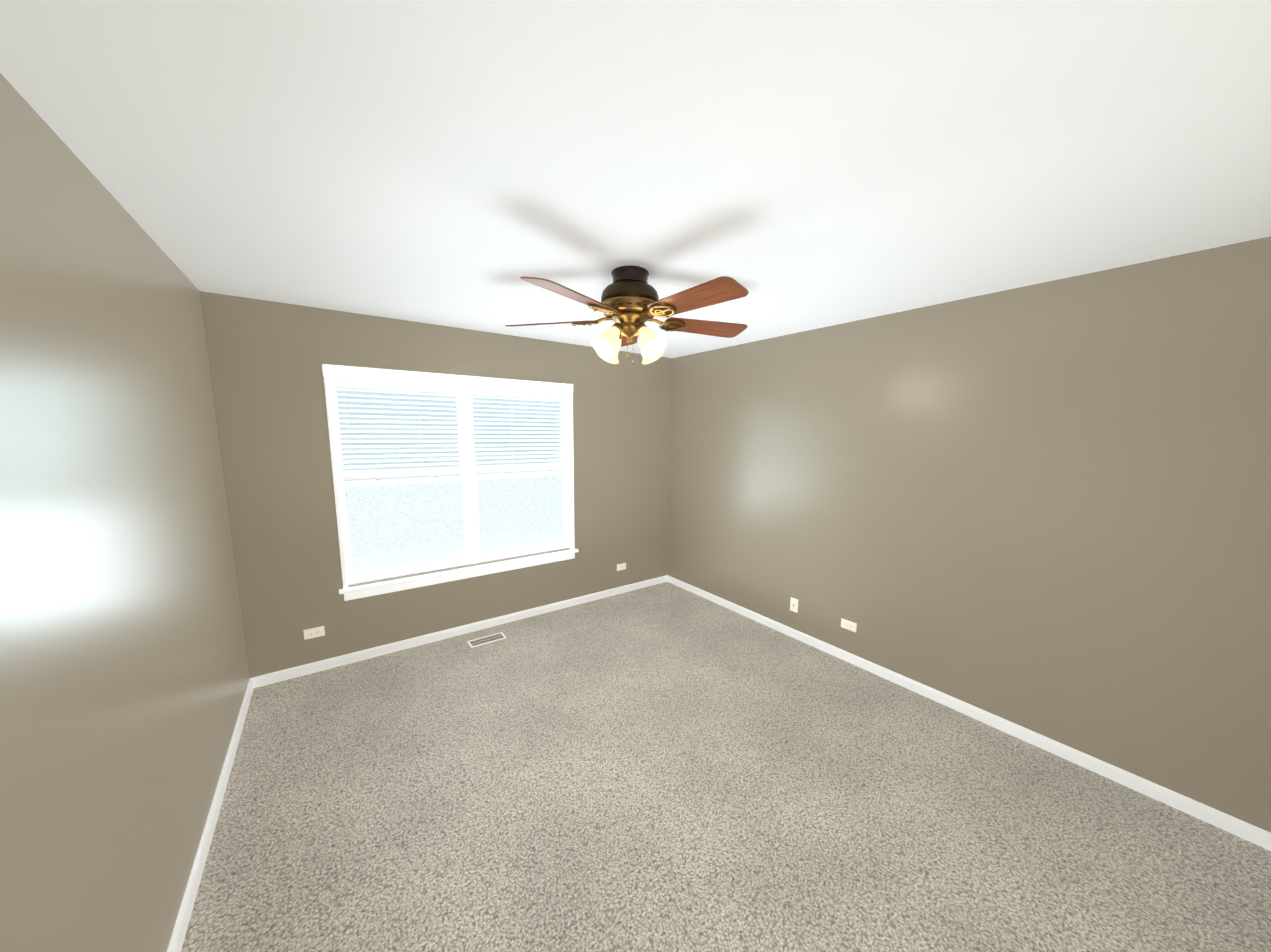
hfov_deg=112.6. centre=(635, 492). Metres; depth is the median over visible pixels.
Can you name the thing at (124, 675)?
wall
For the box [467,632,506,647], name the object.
floor vent
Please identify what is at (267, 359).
wall
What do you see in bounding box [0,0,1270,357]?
ceiling
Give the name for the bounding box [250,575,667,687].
baseboard
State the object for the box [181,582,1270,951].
floor
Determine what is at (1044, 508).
wall
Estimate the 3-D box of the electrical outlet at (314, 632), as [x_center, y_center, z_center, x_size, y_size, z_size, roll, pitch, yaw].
[-2.209,0.965,2.915,0.114,0.070,0.009,-5,10,-36]
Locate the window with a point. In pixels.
(390, 473)
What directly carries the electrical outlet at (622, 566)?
attached to the wall at (267, 359)
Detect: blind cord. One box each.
[417,391,422,463]
[510,396,513,464]
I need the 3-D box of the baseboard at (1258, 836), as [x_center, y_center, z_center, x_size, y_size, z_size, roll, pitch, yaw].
[1.500,1.203,3.233,0.014,0.070,3.876,-5,10,-36]
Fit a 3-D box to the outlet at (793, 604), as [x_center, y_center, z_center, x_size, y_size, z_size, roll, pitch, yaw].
[1.297,0.924,3.477,0.018,0.114,0.070,-5,10,-36]
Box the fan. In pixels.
[505,265,748,364]
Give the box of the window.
[322,364,578,600]
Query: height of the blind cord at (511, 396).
0.610 m
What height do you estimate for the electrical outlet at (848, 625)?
0.070 m
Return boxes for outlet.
[303,626,324,639]
[617,563,625,570]
[790,597,797,612]
[841,618,856,632]
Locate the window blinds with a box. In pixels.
[336,387,560,481]
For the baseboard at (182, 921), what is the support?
attached to the wall at (124, 675)
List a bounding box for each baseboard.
[167,679,253,951]
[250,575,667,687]
[667,575,1270,850]
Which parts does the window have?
window casing sashes, privacy window glass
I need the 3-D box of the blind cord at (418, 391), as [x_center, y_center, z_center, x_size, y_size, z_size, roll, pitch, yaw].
[-1.613,-0.450,3.181,0.007,0.610,0.040,-5,10,-36]
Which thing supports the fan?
hanging from the ceiling
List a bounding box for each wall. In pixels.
[0,73,249,951]
[200,291,671,677]
[668,236,1270,832]
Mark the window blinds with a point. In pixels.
(422, 420)

